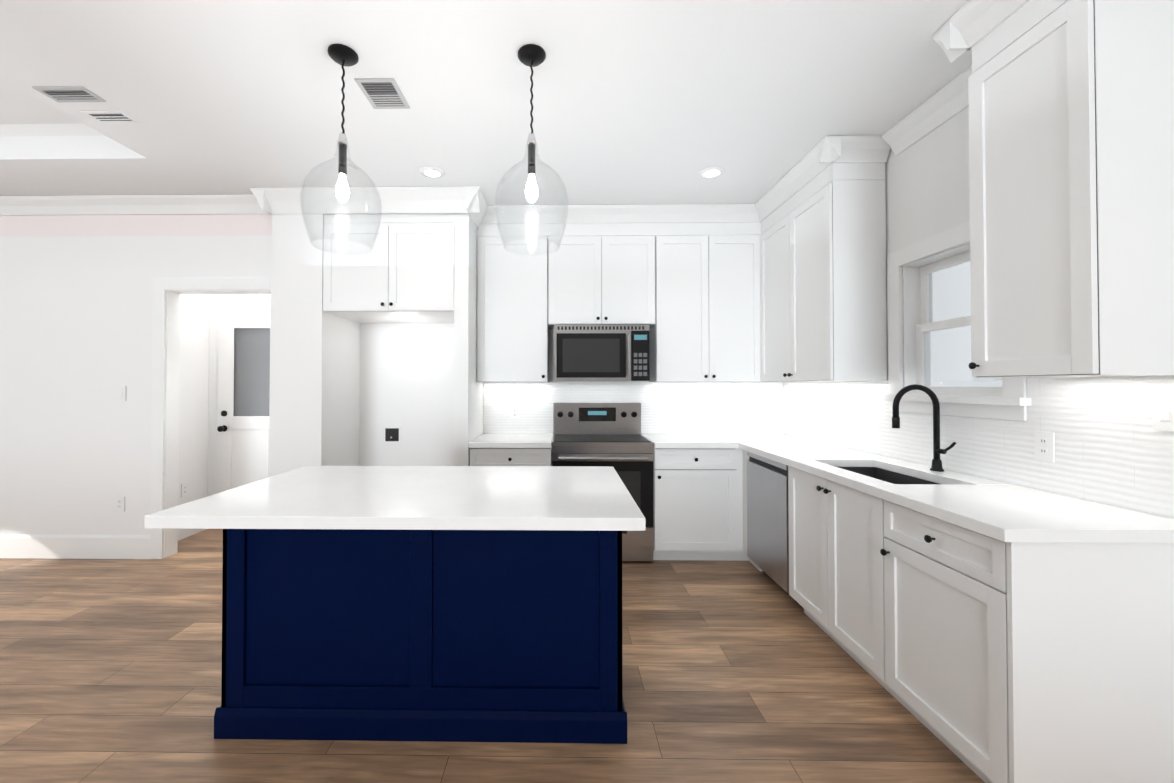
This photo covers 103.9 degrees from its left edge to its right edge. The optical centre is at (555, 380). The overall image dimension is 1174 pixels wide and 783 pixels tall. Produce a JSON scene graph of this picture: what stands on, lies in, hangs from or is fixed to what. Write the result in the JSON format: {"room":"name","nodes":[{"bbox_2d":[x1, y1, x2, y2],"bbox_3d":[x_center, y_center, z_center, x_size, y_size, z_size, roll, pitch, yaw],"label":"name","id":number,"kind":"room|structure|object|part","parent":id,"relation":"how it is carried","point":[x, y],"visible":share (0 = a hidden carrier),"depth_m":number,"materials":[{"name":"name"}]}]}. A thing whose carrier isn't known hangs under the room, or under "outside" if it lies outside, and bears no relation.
{"room":"kitchen","nodes":[
{"label":"kitchen","id":0,"kind":"room"},
{"bbox_2d":[0,214,271,534],"bbox_3d":[-4.567,-0.019,3.659,4.838,2.800,0.120,0,-1,1],"label":"wall","id":1,"kind":"structure","parent":0,"point":[76,296],"depth_m":3.59,"materials":[{"name":"paint"}]},
{"bbox_2d":[0,534,149,558],"bbox_3d":[-5.047,1.290,3.582,3.820,0.180,0.018,0,-1,1],"label":"baseboard","id":2,"kind":"structure","parent":1,"relation":"attached to","point":[75,546],"depth_m":3.55,"materials":[{"name":"white wood"}]},
{"bbox_2d":[115,496,124,511],"bbox_3d":[-3.388,0.960,3.563,0.072,0.118,0.008,0,-1,1],"label":"electrical outlet plate","id":3,"kind":"object","parent":1,"relation":"attached to","point":[119,503],"visible":1,"depth_m":3.56,"materials":[{"name":"white plastic"}]},
{"bbox_2d":[116,386,125,400],"bbox_3d":[-3.388,0.100,3.572,0.072,0.118,0.010,0,-1,1],"label":"switch plate","id":4,"kind":"object","parent":1,"relation":"attached to","point":[120,393],"visible":1,"depth_m":3.57,"materials":[{"name":"white plastic"}]},
{"bbox_2d":[0,194,259,215],"bbox_3d":[-4.610,-1.358,3.573,4.755,0.120,0.085,0,-1,1],"label":"crown molding","id":5,"kind":"structure","parent":1,"relation":"attached to","point":[225,203],"depth_m":3.55,"materials":[{"name":"white wood"}]},
{"bbox_2d":[150,277,271,558],"bbox_3d":[-2.643,0.291,3.617,0.988,2.180,0.138,0,-1,1],"label":"door frame","id":6,"kind":"structure","parent":1,"relation":"attached to","point":[167,292],"depth_m":3.56,"materials":[{"name":"white wood"}]},
{"bbox_2d":[178,294,210,504],"bbox_3d":[-3.354,-0.013,4.101,0.150,2.800,0.800,0,-1,1],"label":"wall","id":7,"kind":"structure","parent":0,"point":[193,394],"depth_m":4.15,"materials":[{"name":"white paint"}]},
{"bbox_2d":[181,482,187,497],"bbox_3d":[-3.274,0.966,4.048,0.008,0.118,0.072,0,-1,1],"label":"outlet","id":8,"kind":"object","parent":7,"relation":"attached to","point":[184,489],"visible":1,"depth_m":4.04,"materials":[{"name":"white plastic"}]},
{"bbox_2d":[178,529,205,540],"bbox_3d":[-3.271,1.296,4.009,0.016,0.180,0.650,0,-1,1],"label":"baseboard","id":9,"kind":"structure","parent":7,"relation":"attached to","point":[182,533],"depth_m":4.05,"materials":[{"name":"white wood"}]},
{"bbox_2d":[211,294,269,298],"bbox_3d":[-2.706,-0.010,4.416,1.138,2.800,0.150,0,-1,1],"label":"wall","id":10,"kind":"structure","parent":0,"point":[240,296],"depth_m":4.36,"materials":[{"name":"white paint"}]},
{"bbox_2d":[208,299,269,495],"bbox_3d":[-2.707,0.309,4.325,1.134,2.160,0.020,0,-1,1],"label":"door frame","id":11,"kind":"structure","parent":10,"relation":"attached to","point":[216,305],"depth_m":4.33,"materials":[{"name":"white wood"}]},
{"bbox_2d":[217,311,269,492],"bbox_3d":[-2.722,0.363,4.281,0.910,2.028,0.108,0,-1,1],"label":"entry door","id":12,"kind":"structure","parent":10,"relation":"in","point":[243,399],"depth_m":4.31,"materials":[{"name":"white wood"}]},
{"bbox_2d":[270,214,359,476],"bbox_3d":[-1.952,-0.017,3.784,0.385,2.800,0.650,0,-1,1],"label":"panel","id":13,"kind":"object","parent":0,"point":[315,384],"depth_m":3.47,"materials":[{"name":"white paint"}]},
{"bbox_2d":[359,323,553,465],"bbox_3d":[0.012,-0.013,4.154,4.300,2.800,0.150,0,-1,1],"label":"wall","id":14,"kind":"structure","parent":0,"point":[407,376],"depth_m":4.10,"materials":[{"name":"white paint"}]},
{"bbox_2d":[383,425,401,444],"bbox_3d":[-1.460,0.486,4.079,0.170,0.170,0.030,0,-1,1],"label":"outlet box","id":15,"kind":"object","parent":14,"relation":"attached to","point":[392,434],"visible":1,"depth_m":4.09,"materials":[{"name":"black"}]},
{"bbox_2d":[318,204,473,323],"bbox_3d":[-1.258,-0.911,3.783,0.998,0.788,0.648,0,-1,1],"label":"upper cabinet","id":16,"kind":"object","parent":14,"relation":"attached to","point":[419,267],"depth_m":3.47,"materials":[{"name":"white wood"}]},
{"bbox_2d":[474,220,557,383],"bbox_3d":[-0.322,-0.645,3.927,0.649,1.318,0.326,0,-1,1],"label":"upper cabinet","id":17,"kind":"object","parent":14,"relation":"attached to","point":[516,295],"depth_m":3.77,"materials":[{"name":"white wood"}]},
{"bbox_2d":[558,220,645,324],"bbox_3d":[0.379,-0.881,3.919,0.878,0.846,0.326,0,-1,1],"label":"upper cabinet","id":18,"kind":"object","parent":14,"relation":"attached to","point":[602,263],"depth_m":3.76,"materials":[{"name":"white wood"}]},
{"bbox_2d":[554,325,649,381],"bbox_3d":[0.366,-0.216,3.819,0.760,0.446,0.487,0,-1,1],"label":"microwave","id":19,"kind":"object","parent":18,"relation":"attached to","point":[601,353],"visible":1,"depth_m":3.62,"materials":[{"name":"silver metal"}]},
{"bbox_2d":[483,381,782,433],"bbox_3d":[0.675,0.244,4.060,2.640,0.475,0.008,0,-1,1],"label":"tile backsplash","id":20,"kind":"structure","parent":14,"relation":"attached to","point":[701,407],"depth_m":4.05,"materials":[{"name":"white tile"}]},
{"bbox_2d":[511,406,518,418],"bbox_3d":[-0.360,0.286,4.065,0.072,0.118,0.008,0,-1,1],"label":"outlet","id":21,"kind":"object","parent":20,"relation":"attached to","point":[514,412],"visible":1,"depth_m":4.06,"materials":[{"name":"white plastic"}]},
{"bbox_2d":[646,216,757,381],"bbox_3d":[1.219,-0.645,3.871,0.927,1.318,0.389,0,-1,1],"label":"upper cabinet","id":22,"kind":"object","parent":14,"relation":"attached to","point":[702,271],"depth_m":3.75,"materials":[{"name":"white wood"}]},
{"bbox_2d":[0,0,971,204],"bbox_3d":[-2.538,-1.616,0.637,9.290,0.320,8.040,0,-1,1],"label":"ceiling","id":23,"kind":"structure","parent":0,"point":[636,102],"depth_m":2.27,"materials":[{"name":"white paint"}]},
{"bbox_2d":[32,86,105,101],"bbox_3d":[-2.432,-1.432,2.296,0.250,0.006,0.115,0,-1,1],"label":"ceiling vent","id":24,"kind":"object","parent":23,"relation":"in","point":[69,94],"visible":1,"depth_m":2.29,"materials":[{"name":"grey metal"}]},
{"bbox_2d":[80,110,139,123],"bbox_3d":[-2.414,-1.429,2.488,0.220,0.006,0.110,0,-1,1],"label":"ceiling vent","id":25,"kind":"object","parent":23,"relation":"in","point":[108,116],"visible":1,"depth_m":2.48,"materials":[{"name":"white metal"}]},
{"bbox_2d":[300,44,381,254],"bbox_3d":[-0.936,-1.011,2.015,0.326,0.854,0.326,0,-1,1],"label":"pendant light","id":26,"kind":"object","parent":23,"relation":"hanging from","point":[342,55],"visible":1,"depth_m":2.00,"materials":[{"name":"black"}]},
{"bbox_2d":[354,78,409,108],"bbox_3d":[-0.862,-1.432,2.295,0.190,0.006,0.230,0,-1,1],"label":"ceiling vent","id":27,"kind":"object","parent":23,"relation":"in","point":[382,93],"visible":1,"depth_m":2.28,"materials":[{"name":"grey metal"}]},
{"bbox_2d":[420,166,444,178],"bbox_3d":[-0.844,-1.419,3.139,0.170,0.010,0.170,0,-1,1],"label":"recessed light","id":28,"kind":"object","parent":23,"relation":"in","point":[432,172],"visible":1,"depth_m":3.13,"materials":[{"name":"white plastic"}]},
{"bbox_2d":[494,44,568,254],"bbox_3d":[-0.106,-1.011,2.018,0.326,0.854,0.326,0,-1,1],"label":"pendant light","id":29,"kind":"object","parent":23,"relation":"hanging from","point":[531,55],"visible":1,"depth_m":2.00,"materials":[{"name":"black"}]},
{"bbox_2d":[699,167,724,178],"bbox_3d":[1.066,-1.419,3.140,0.170,0.010,0.170,0,-1,1],"label":"recessed light","id":30,"kind":"object","parent":23,"relation":"in","point":[710,172],"visible":1,"depth_m":3.13,"materials":[{"name":"white plastic"}]},
{"bbox_2d":[0,529,984,782],"bbox_3d":[-2.538,1.394,0.601,9.290,0.100,8.040,0,-1,1],"label":"floor","id":31,"kind":"structure","parent":0,"point":[732,671],"depth_m":1.95,"materials":[{"name":"brown wood"}]},
{"bbox_2d":[214,530,626,743],"bbox_3d":[-0.510,0.920,2.035,1.563,0.882,0.612,0,-1,1],"label":"kitchen island","id":32,"kind":"object","parent":31,"relation":"on","point":[432,603],"depth_m":1.75,"materials":[{"name":"blue wood"}]},
{"bbox_2d":[144,466,645,533],"bbox_3d":[-0.505,0.455,1.901,1.584,0.040,0.920,0,-1,1],"label":"island countertop","id":33,"kind":"structure","parent":32,"relation":"on","point":[558,499],"depth_m":1.64,"materials":[{"name":"white stone"}]},
{"bbox_2d":[466,444,551,465],"bbox_3d":[-0.339,0.946,3.762,0.621,0.873,0.616,0,-1,1],"label":"base cabinet","id":34,"kind":"object","parent":31,"relation":"on","point":[474,456],"depth_m":3.46,"materials":[{"name":"white wood"}]},
{"bbox_2d":[466,432,552,447],"bbox_3d":[-0.339,0.487,3.747,0.621,0.040,0.639,0,-1,1],"label":"countertop","id":35,"kind":"structure","parent":34,"relation":"on","point":[486,440],"depth_m":3.49,"materials":[{"name":"white stone"}]},
{"bbox_2d":[552,403,653,560],"bbox_3d":[0.356,0.787,3.708,0.766,1.190,0.673,0,-1,1],"label":"range","id":36,"kind":"object","parent":31,"relation":"on","point":[597,434],"visible":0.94,"depth_m":3.45,"materials":[{"name":"silver metal"}]},
{"bbox_2d":[653,445,745,560],"bbox_3d":[1.076,0.946,3.741,0.669,0.873,0.616,0,-1,1],"label":"base cabinet","id":37,"kind":"object","parent":31,"relation":"on","point":[699,494],"depth_m":3.44,"materials":[{"name":"white wood"}]},
{"bbox_2d":[641,434,821,447],"bbox_3d":[1.367,0.487,3.721,1.252,0.040,0.639,0,-1,1],"label":"countertop","id":38,"kind":"structure","parent":37,"relation":"on","point":[659,440],"depth_m":3.55,"materials":[{"name":"white stone"}]},
{"bbox_2d":[747,451,803,608],"bbox_3d":[1.660,0.939,3.012,0.569,0.869,0.588,0,-1,1],"label":"dishwasher","id":39,"kind":"object","parent":31,"relation":"on","point":[767,523],"visible":0.33,"depth_m":2.96,"materials":[{"name":"grey metal"}]},
{"bbox_2d":[866,496,1173,782],"bbox_3d":[1.661,0.920,1.661,0.602,0.873,0.614,0,-1,1],"label":"base cabinet","id":40,"kind":"object","parent":31,"relation":"on","point":[986,630],"depth_m":1.36,"materials":[{"name":"white wood"}]},
{"bbox_2d":[738,444,1173,543],"bbox_3d":[1.656,0.470,2.372,0.633,0.040,2.050,0,-1,1],"label":"countertop","id":41,"kind":"structure","parent":40,"relation":"on","point":[1003,512],"depth_m":1.65,"materials":[{"name":"white stone"}]},
{"bbox_2d":[810,464,945,531],"bbox_3d":[1.638,0.592,2.291,0.374,0.229,0.674,0,-1,1],"label":"sink","id":42,"kind":"object","parent":41,"relation":"in","point":[846,505],"depth_m":2.29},
{"bbox_2d":[892,384,955,471],"bbox_3d":[1.804,0.234,2.250,0.244,0.430,0.132,0,-1,1],"label":"faucet","id":43,"kind":"object","parent":41,"relation":"on","point":[936,465],"visible":1,"depth_m":2.28,"materials":[{"name":"black metal"}]},
{"bbox_2d":[885,106,1015,420],"bbox_3d":[2.029,-0.059,0.363,0.150,2.800,7.670,0,-1,1],"label":"wall","id":44,"kind":"structure","parent":0,"point":[927,189],"depth_m":2.44,"materials":[{"name":"white paint"}]},
{"bbox_2d":[754,156,887,381],"bbox_3d":[1.796,-0.653,3.249,0.379,1.318,1.000,0,-1,1],"label":"upper cabinet","id":45,"kind":"object","parent":44,"relation":"attached to","point":[820,242],"depth_m":2.80,"materials":[{"name":"white wood"}]},
{"bbox_2d":[882,65,972,155],"bbox_3d":[1.938,-1.374,2.286,0.085,0.120,0.770,0,-1,1],"label":"crown molding","id":46,"kind":"structure","parent":44,"relation":"attached to","point":[946,103],"depth_m":2.36,"materials":[{"name":"white wood"}]},
{"bbox_2d":[880,221,1030,420],"bbox_3d":[2.030,-0.290,2.321,0.207,0.930,0.840,0,-1,1],"label":"window","id":47,"kind":"structure","parent":44,"relation":"in","point":[912,268],"depth_m":2.51,"materials":[{"name":"white wood"}]},
{"bbox_2d":[783,376,1173,518],"bbox_3d":[1.983,0.227,2.702,0.010,0.475,2.683,0,-1,1],"label":"tile backsplash","id":48,"kind":"structure","parent":44,"relation":"attached to","point":[1112,448],"depth_m":1.85,"materials":[{"name":"white tile"}]},
{"bbox_2d":[1034,431,1054,461],"bbox_3d":[1.960,0.264,1.840,0.008,0.118,0.072,0,-1,1],"label":"electrical outlet plate","id":49,"kind":"object","parent":48,"relation":"attached to","point":[1044,446],"visible":1,"depth_m":1.83,"materials":[{"name":"white plastic"}]},
{"bbox_2d":[1151,392,1173,431],"bbox_3d":[1.953,0.099,1.444,0.010,0.125,0.118,0,-1,1],"label":"switch plate","id":50,"kind":"object","parent":48,"relation":"attached to","point":[1162,411],"visible":1,"depth_m":1.47,"materials":[{"name":"white plastic"}]},
{"bbox_2d":[958,0,1173,377],"bbox_3d":[1.795,-0.673,1.599,0.332,1.318,0.420,0,-1,1],"label":"upper cabinet","id":51,"kind":"object","parent":44,"relation":"attached to","point":[1071,102],"depth_m":1.44,"materials":[{"name":"white wood"}]},
{"bbox_3d":[-0.144,-1.319,2.607,4.240,0.221,2.530,0,-1,1],"label":"cabinet crown","id":52,"kind":"part","parent":51,"relation":"part of","materials":[{"name":"white"}]},
{"label":"outside","id":53,"kind":"structure","parent":0,"visible":0},
{"bbox_2d":[930,261,1001,386],"bbox_3d":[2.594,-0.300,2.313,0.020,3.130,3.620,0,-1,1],"label":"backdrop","id":54,"kind":"structure","parent":53,"point":[958,330],"depth_m":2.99,"materials":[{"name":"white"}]}
]}

